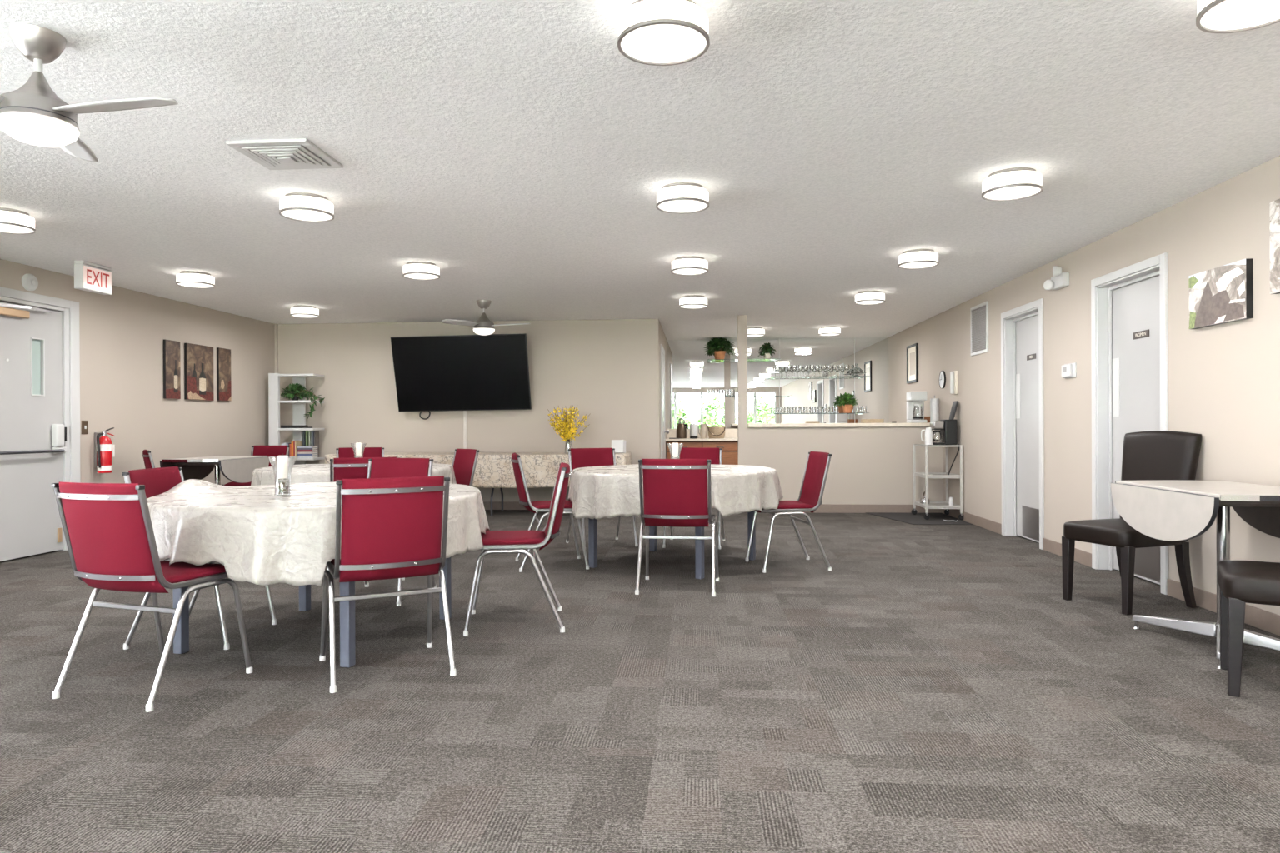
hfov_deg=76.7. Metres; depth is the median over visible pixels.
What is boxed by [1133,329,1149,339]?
restroom sign
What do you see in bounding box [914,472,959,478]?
shelf
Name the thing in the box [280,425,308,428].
player
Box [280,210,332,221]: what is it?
diffuser
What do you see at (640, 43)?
diffuser
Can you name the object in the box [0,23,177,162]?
ceiling fan
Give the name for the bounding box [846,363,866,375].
cake stand
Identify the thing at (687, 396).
glass shelf
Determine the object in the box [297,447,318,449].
book
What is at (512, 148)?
ceiling
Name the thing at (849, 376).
glass shelf
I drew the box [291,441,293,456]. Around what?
book
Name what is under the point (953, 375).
wall phone
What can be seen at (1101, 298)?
trim
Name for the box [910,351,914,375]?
print
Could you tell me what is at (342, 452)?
chair
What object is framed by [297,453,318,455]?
book
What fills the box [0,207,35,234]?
ceiling light
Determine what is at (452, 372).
television
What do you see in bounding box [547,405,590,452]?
flower arrangement
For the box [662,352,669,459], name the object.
door
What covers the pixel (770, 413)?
glass shelf
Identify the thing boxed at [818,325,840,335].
ceiling light
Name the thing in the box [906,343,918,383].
picture
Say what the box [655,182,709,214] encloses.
ceiling light
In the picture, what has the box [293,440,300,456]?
book
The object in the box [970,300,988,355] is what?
air vent
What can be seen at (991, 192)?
diffuser
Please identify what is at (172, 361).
print
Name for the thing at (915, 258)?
ceiling light
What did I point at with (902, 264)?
diffuser
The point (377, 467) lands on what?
chair
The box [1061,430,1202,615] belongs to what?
leather chair
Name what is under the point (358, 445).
pillar candle
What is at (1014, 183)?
ceiling light
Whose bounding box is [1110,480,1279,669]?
table
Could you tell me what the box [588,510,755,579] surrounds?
round table
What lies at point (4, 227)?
diffuser
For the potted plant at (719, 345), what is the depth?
12.10 m
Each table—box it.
[160,455,269,484]
[172,557,451,667]
[490,488,503,515]
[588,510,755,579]
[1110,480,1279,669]
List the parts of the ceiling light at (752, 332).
lamp shade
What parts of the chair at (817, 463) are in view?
leg, leg, seat, frame, leg, frame, leg, backrest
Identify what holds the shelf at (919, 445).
attached to the rolling cart
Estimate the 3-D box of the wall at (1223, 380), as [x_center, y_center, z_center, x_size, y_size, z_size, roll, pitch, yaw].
[3.227,-0.150,4.172,0.160,2.348,16.300,0,0,4]
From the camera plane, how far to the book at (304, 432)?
10.06 m
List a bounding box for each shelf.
[687,395,737,398]
[707,358,780,362]
[770,375,869,379]
[770,413,863,414]
[914,444,959,447]
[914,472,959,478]
[914,501,959,509]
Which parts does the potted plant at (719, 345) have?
pot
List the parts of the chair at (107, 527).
frame, leg, backrest, leg, leg, frame, seat, leg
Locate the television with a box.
[390,333,531,412]
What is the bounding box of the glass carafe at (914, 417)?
[912,404,923,419]
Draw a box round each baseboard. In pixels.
[483,501,527,509]
[797,504,942,513]
[942,509,1279,635]
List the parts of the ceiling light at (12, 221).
lamp shade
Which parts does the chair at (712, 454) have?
leg, leg, backrest, leg, frame, leg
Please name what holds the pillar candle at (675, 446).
on the pebbles
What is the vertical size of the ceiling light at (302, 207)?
0.109 m
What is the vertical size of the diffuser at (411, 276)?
0.013 m
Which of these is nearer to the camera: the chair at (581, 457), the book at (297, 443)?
the chair at (581, 457)
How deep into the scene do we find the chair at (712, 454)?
7.30 m
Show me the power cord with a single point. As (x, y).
(958, 443)
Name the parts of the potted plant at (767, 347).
pot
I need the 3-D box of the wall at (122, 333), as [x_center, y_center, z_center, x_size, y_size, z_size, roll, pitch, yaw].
[-5.208,-0.112,3.470,0.160,2.348,13.650,0,0,4]
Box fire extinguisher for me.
[94,427,114,473]
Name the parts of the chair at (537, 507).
backrest, leg, leg, frame, seat, leg, leg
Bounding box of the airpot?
[675,418,687,439]
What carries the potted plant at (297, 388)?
on the bookshelf at (298, 407)
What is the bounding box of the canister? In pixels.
[689,424,698,439]
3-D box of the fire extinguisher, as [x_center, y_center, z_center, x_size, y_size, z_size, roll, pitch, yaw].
[-4.766,0.212,7.217,0.147,0.403,0.178,0,0,40]
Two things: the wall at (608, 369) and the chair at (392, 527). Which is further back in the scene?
the wall at (608, 369)
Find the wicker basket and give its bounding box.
[707,426,725,438]
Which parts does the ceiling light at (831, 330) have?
lamp shade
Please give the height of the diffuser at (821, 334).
0.013 m
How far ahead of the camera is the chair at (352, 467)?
5.33 m
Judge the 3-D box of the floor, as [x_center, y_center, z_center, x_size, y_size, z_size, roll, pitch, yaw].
[-0.936,1.101,4.484,8.600,0.120,16.300,0,0,4]
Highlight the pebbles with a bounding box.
[278,478,287,494]
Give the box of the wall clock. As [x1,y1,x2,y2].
[939,370,945,389]
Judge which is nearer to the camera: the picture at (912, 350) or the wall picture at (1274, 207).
the wall picture at (1274, 207)
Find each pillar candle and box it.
[277,454,288,479]
[355,442,361,455]
[672,442,678,457]
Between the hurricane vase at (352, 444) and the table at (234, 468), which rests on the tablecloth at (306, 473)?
the hurricane vase at (352, 444)
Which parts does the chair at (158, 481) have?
frame, leg, backrest, frame, leg, leg, leg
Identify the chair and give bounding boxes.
[51,481,252,712]
[122,466,277,649]
[141,450,154,469]
[221,445,289,486]
[319,475,456,693]
[326,458,436,606]
[330,456,404,580]
[335,447,384,458]
[451,449,479,486]
[463,462,571,636]
[510,452,589,572]
[565,448,638,547]
[635,459,719,596]
[662,447,724,549]
[745,451,831,573]
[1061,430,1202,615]
[1217,560,1279,697]
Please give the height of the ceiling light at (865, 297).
0.109 m
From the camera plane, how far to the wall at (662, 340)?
11.29 m
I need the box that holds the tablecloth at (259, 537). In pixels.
[146,479,489,586]
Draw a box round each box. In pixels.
[611,440,626,453]
[924,416,929,422]
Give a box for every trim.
[0,286,79,550]
[274,324,278,373]
[660,344,665,459]
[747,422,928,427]
[1000,298,1044,549]
[1090,252,1168,594]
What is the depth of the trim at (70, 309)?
6.89 m
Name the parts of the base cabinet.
door, drawer, drawer, panel, door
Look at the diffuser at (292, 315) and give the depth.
8.74 m
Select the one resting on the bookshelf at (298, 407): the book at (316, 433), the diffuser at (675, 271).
the book at (316, 433)
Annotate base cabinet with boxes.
[665,441,738,464]
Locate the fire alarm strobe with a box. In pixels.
[21,274,38,290]
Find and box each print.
[163,340,180,399]
[184,343,214,400]
[216,347,231,400]
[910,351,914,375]
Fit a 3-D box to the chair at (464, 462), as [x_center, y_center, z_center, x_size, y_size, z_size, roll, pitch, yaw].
[-1.728,0.621,7.059,0.567,0.838,0.498,0,0,-38]
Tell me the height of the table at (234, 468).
0.745 m
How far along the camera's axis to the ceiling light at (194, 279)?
6.76 m
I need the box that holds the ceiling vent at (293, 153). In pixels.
[225,138,343,169]
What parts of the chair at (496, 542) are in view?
leg, leg, seat, frame, leg, leg, frame, backrest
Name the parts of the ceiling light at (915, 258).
lamp shade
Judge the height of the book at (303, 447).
0.020 m
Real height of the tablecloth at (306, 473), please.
0.326 m
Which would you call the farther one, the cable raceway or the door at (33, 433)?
the cable raceway
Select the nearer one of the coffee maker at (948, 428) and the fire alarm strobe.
the fire alarm strobe
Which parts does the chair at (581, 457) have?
leg, frame, leg, backrest, frame, leg, leg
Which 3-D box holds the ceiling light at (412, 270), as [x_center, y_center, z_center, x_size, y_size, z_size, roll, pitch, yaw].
[-1.759,-1.252,6.505,0.292,0.109,0.292,0,0,4]
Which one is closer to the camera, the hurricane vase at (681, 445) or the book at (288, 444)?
the hurricane vase at (681, 445)
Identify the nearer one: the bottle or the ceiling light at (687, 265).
the ceiling light at (687, 265)
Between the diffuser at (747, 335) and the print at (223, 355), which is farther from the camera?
the diffuser at (747, 335)
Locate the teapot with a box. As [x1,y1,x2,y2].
[919,491,929,504]
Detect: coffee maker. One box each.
[906,391,927,423]
[930,400,958,444]
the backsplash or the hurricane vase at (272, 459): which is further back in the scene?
the backsplash
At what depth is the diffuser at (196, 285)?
6.82 m
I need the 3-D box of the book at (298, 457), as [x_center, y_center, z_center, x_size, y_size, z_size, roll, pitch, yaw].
[-4.082,0.371,9.935,0.190,0.026,0.150,0,0,4]
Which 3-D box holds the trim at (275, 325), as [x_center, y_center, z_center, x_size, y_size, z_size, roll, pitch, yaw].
[-4.609,-0.127,10.254,0.030,2.348,0.030,0,0,4]
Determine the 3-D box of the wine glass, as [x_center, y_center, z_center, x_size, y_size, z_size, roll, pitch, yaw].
[2.486,-0.831,12.123,0.080,0.174,0.080,0,0,4]
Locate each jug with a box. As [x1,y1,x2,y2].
[698,424,707,438]
[920,427,933,444]
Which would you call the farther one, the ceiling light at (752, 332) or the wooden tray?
the ceiling light at (752, 332)
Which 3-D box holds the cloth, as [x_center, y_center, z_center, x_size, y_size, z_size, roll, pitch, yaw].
[-1.889,0.514,9.650,3.565,0.388,0.755,0,0,4]
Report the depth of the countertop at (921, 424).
9.50 m
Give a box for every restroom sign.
[1026,353,1035,360]
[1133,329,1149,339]
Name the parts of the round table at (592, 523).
leg, leg, leg, leg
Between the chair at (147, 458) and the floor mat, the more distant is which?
the floor mat
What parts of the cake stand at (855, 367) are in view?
dish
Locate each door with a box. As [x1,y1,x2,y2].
[0,301,66,561]
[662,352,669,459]
[1015,315,1039,542]
[1111,275,1160,584]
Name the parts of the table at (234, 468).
post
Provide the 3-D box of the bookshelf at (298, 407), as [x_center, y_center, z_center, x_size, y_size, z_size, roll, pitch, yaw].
[-4.246,0.196,10.027,0.565,1.700,0.330,0,0,4]
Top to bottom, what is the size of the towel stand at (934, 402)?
0.325 m
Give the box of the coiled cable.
[419,411,430,419]
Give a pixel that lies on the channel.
(854, 337)
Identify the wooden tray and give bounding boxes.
[860,419,884,423]
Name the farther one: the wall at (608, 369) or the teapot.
the wall at (608, 369)
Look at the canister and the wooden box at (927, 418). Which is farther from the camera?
the canister
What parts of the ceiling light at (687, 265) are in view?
lamp shade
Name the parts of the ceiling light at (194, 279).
lamp shade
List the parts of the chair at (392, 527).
leg, leg, frame, seat, backrest, leg, frame, leg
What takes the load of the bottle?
on the rolling cart
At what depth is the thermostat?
6.14 m
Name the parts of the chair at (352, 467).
frame, backrest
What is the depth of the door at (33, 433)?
6.51 m
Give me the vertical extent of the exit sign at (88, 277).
0.220 m
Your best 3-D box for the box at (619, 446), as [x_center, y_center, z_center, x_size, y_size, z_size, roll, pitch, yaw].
[-0.249,0.237,9.503,0.150,0.159,0.114,0,0,18]
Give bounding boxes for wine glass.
[803,365,808,377]
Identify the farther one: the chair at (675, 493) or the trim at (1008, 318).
the trim at (1008, 318)
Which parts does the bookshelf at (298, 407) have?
panel, panel, shelf, shelf, shelf, shelf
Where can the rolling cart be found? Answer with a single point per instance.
(932, 505)
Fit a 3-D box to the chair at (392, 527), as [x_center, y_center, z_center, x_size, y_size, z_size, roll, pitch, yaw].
[-1.095,0.625,3.485,0.498,0.838,0.567,0,0,-26]
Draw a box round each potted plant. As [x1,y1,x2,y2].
[280,382,324,418]
[704,337,734,359]
[759,342,776,359]
[836,392,859,413]
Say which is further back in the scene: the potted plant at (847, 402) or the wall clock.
the potted plant at (847, 402)
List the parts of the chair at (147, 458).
frame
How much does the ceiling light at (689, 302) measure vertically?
0.109 m
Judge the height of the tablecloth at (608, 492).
0.325 m
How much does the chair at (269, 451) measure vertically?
0.838 m
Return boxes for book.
[287,443,291,458]
[290,444,291,457]
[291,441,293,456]
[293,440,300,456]
[295,441,301,458]
[297,445,318,448]
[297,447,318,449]
[297,450,317,452]
[297,451,317,454]
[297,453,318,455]
[297,455,317,458]
[300,431,303,446]
[303,431,305,445]
[305,431,309,445]
[309,431,311,445]
[311,431,314,445]
[314,431,319,457]
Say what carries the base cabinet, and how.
on the floor
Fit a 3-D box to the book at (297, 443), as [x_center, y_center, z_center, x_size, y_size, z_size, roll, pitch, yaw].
[-4.204,0.285,9.949,0.016,0.200,0.140,0,0,4]
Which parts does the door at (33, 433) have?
closer arm, pane, lite frame, latch lever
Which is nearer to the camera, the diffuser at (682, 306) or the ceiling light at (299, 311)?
the diffuser at (682, 306)
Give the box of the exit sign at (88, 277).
[74,260,111,294]
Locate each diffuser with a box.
[0,223,33,233]
[177,282,213,288]
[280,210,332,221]
[291,314,317,317]
[404,273,438,279]
[620,24,706,63]
[658,200,707,212]
[672,268,706,274]
[680,305,706,308]
[747,335,764,336]
[820,333,839,335]
[855,300,883,304]
[899,261,937,268]
[983,185,1040,199]
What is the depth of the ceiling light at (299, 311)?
8.69 m
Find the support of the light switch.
attached to the wall at (122, 333)
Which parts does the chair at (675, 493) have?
leg, frame, leg, backrest, frame, leg, leg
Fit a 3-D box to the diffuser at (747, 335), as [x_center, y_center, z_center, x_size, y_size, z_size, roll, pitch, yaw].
[1.542,-1.226,10.913,0.272,0.013,0.272,0,0,4]
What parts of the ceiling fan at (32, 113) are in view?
blade, lamp shade, blade, blade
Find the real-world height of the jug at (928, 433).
0.190 m
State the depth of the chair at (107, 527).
3.05 m
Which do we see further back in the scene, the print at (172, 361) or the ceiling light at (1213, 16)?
the print at (172, 361)
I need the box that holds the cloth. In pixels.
[325,452,631,488]
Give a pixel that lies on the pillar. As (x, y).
(742, 319)
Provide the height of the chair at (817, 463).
0.838 m
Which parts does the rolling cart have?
post, post, post, post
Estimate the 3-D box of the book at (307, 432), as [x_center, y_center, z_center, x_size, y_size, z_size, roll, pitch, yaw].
[-4.140,0.222,10.095,0.016,0.325,0.100,0,0,4]
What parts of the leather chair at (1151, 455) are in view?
leg, seat, leg, leg, backrest, leg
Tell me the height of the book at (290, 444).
0.170 m
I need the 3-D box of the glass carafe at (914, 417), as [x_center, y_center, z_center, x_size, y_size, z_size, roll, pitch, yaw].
[3.270,-0.173,9.532,0.120,0.185,0.152,0,0,35]
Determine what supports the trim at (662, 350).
attached to the wall at (662, 340)
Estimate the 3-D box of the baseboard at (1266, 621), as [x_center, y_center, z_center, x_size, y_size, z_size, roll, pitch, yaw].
[3.046,0.977,2.824,0.012,0.100,13.280,0,0,4]
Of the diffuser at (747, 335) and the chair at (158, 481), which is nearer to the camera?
the chair at (158, 481)
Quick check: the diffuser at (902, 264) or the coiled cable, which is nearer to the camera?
the diffuser at (902, 264)
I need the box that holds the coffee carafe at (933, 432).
[932,430,942,442]
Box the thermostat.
[1061,362,1076,378]
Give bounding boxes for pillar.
[737,315,747,465]
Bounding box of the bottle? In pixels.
[949,497,953,505]
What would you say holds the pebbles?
in the hurricane vase at (272, 459)
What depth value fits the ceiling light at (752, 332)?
10.79 m
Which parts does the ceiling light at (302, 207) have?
lamp shade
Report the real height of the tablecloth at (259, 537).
0.379 m
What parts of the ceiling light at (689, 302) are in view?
lamp shade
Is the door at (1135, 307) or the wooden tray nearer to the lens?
the door at (1135, 307)
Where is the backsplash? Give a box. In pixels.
[667,429,737,438]
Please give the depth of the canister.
11.92 m
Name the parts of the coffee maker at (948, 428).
plate, water tank, lid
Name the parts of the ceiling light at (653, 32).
lamp shade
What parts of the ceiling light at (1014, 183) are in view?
lamp shade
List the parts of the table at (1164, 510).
arm, arm, post, arm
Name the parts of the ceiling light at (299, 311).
lamp shade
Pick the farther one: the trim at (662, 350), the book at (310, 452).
the trim at (662, 350)
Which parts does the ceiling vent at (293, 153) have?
plate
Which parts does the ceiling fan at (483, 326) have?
blade, lamp shade, blade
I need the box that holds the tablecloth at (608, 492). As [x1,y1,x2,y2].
[567,464,783,519]
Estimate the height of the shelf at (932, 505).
0.036 m
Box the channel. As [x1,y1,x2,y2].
[779,337,854,423]
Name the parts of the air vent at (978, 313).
louvre panel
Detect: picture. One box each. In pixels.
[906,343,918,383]
[1188,258,1253,329]
[1269,198,1279,294]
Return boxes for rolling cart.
[911,444,963,519]
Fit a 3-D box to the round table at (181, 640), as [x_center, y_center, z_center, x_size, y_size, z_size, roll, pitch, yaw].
[-1.591,0.691,4.060,1.520,0.707,1.520,0,0,15]
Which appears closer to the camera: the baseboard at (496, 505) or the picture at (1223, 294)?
the picture at (1223, 294)
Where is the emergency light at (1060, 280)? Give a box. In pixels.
[1043,265,1069,289]
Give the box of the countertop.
[665,438,738,441]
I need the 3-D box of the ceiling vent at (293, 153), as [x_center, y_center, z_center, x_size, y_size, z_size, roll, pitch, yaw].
[-1.682,-1.284,3.852,0.380,0.036,0.380,0,0,4]
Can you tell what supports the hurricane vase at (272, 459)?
on the tablecloth at (259, 537)
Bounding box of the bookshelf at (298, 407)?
[268,373,324,464]
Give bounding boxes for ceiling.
[0,0,1279,339]
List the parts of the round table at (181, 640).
leg, leg, leg, leg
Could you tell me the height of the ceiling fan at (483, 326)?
0.359 m
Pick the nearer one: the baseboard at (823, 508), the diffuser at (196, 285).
the diffuser at (196, 285)
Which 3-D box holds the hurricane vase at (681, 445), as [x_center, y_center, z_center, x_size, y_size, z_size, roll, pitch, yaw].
[0.272,0.224,6.217,0.132,0.184,0.132,0,0,4]
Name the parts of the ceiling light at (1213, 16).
lamp shade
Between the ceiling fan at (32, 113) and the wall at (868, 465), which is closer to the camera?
the ceiling fan at (32, 113)
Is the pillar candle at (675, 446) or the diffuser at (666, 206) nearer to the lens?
the diffuser at (666, 206)
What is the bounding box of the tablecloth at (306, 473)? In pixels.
[250,463,456,485]
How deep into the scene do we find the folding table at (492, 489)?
9.45 m
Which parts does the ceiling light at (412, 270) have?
lamp shade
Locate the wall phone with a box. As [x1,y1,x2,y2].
[950,370,957,394]
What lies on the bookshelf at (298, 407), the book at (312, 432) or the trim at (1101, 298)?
the book at (312, 432)
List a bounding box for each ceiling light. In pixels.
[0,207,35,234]
[175,270,214,288]
[279,192,334,222]
[290,305,319,318]
[402,261,439,279]
[617,0,709,65]
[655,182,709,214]
[670,255,708,274]
[679,295,708,309]
[747,327,764,336]
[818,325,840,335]
[855,290,884,304]
[898,249,938,269]
[981,167,1042,201]
[1195,0,1279,33]
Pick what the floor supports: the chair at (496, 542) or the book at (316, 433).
the chair at (496, 542)
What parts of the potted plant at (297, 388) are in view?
pot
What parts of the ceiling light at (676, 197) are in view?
lamp shade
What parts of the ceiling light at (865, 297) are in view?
lamp shade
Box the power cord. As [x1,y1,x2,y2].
[948,443,959,474]
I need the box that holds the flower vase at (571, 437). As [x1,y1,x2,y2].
[565,437,572,453]
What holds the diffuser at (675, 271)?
attached to the ceiling light at (687, 265)
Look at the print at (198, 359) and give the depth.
8.64 m
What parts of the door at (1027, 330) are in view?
push plate, kick plate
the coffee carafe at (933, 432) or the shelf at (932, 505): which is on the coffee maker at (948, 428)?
the coffee carafe at (933, 432)
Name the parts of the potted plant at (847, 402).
pot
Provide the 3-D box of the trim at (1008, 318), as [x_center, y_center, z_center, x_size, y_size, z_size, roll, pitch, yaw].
[3.422,-0.021,7.117,0.148,2.077,0.902,0,0,4]
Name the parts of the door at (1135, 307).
push plate, kick plate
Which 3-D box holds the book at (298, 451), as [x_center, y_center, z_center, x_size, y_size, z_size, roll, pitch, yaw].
[-4.083,0.298,9.935,0.190,0.024,0.150,0,0,4]
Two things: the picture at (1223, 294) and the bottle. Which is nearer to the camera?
the picture at (1223, 294)
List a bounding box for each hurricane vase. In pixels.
[267,456,297,495]
[350,443,366,457]
[666,443,684,459]
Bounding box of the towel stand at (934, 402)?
[930,395,939,421]
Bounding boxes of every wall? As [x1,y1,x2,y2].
[0,259,274,485]
[277,319,659,501]
[659,321,667,459]
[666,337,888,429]
[747,426,943,504]
[888,155,1279,614]
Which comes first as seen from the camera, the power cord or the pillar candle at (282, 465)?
the pillar candle at (282, 465)
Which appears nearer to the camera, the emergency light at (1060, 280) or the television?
the emergency light at (1060, 280)
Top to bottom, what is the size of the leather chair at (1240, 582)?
0.998 m
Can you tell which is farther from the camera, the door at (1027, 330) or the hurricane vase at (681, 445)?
the door at (1027, 330)
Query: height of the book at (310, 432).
0.325 m
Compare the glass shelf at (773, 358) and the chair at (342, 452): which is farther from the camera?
the glass shelf at (773, 358)
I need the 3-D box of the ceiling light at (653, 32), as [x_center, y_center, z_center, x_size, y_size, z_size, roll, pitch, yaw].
[0.074,-1.253,2.559,0.292,0.109,0.292,0,0,4]
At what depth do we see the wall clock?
9.40 m
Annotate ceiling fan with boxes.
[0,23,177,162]
[441,300,530,335]
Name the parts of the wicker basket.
handle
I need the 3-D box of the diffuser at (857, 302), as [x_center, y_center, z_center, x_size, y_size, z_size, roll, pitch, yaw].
[2.273,-1.224,7.991,0.272,0.013,0.272,0,0,4]
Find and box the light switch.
[81,420,88,434]
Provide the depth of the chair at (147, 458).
7.24 m
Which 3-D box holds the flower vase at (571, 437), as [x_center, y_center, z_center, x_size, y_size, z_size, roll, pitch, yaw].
[-0.838,0.222,9.508,0.100,0.184,0.100,0,0,4]
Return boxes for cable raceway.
[463,410,467,449]
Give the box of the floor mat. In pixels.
[865,512,973,524]
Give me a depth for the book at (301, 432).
10.06 m
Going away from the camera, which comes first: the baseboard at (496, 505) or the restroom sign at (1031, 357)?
the restroom sign at (1031, 357)
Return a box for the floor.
[0,507,1279,852]
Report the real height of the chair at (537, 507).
0.838 m
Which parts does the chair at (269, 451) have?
seat, backrest, frame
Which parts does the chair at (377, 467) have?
frame, leg, backrest, frame, leg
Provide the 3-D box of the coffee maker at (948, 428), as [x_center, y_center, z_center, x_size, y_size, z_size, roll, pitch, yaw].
[3.331,-0.040,8.878,0.280,0.479,0.200,0,0,4]

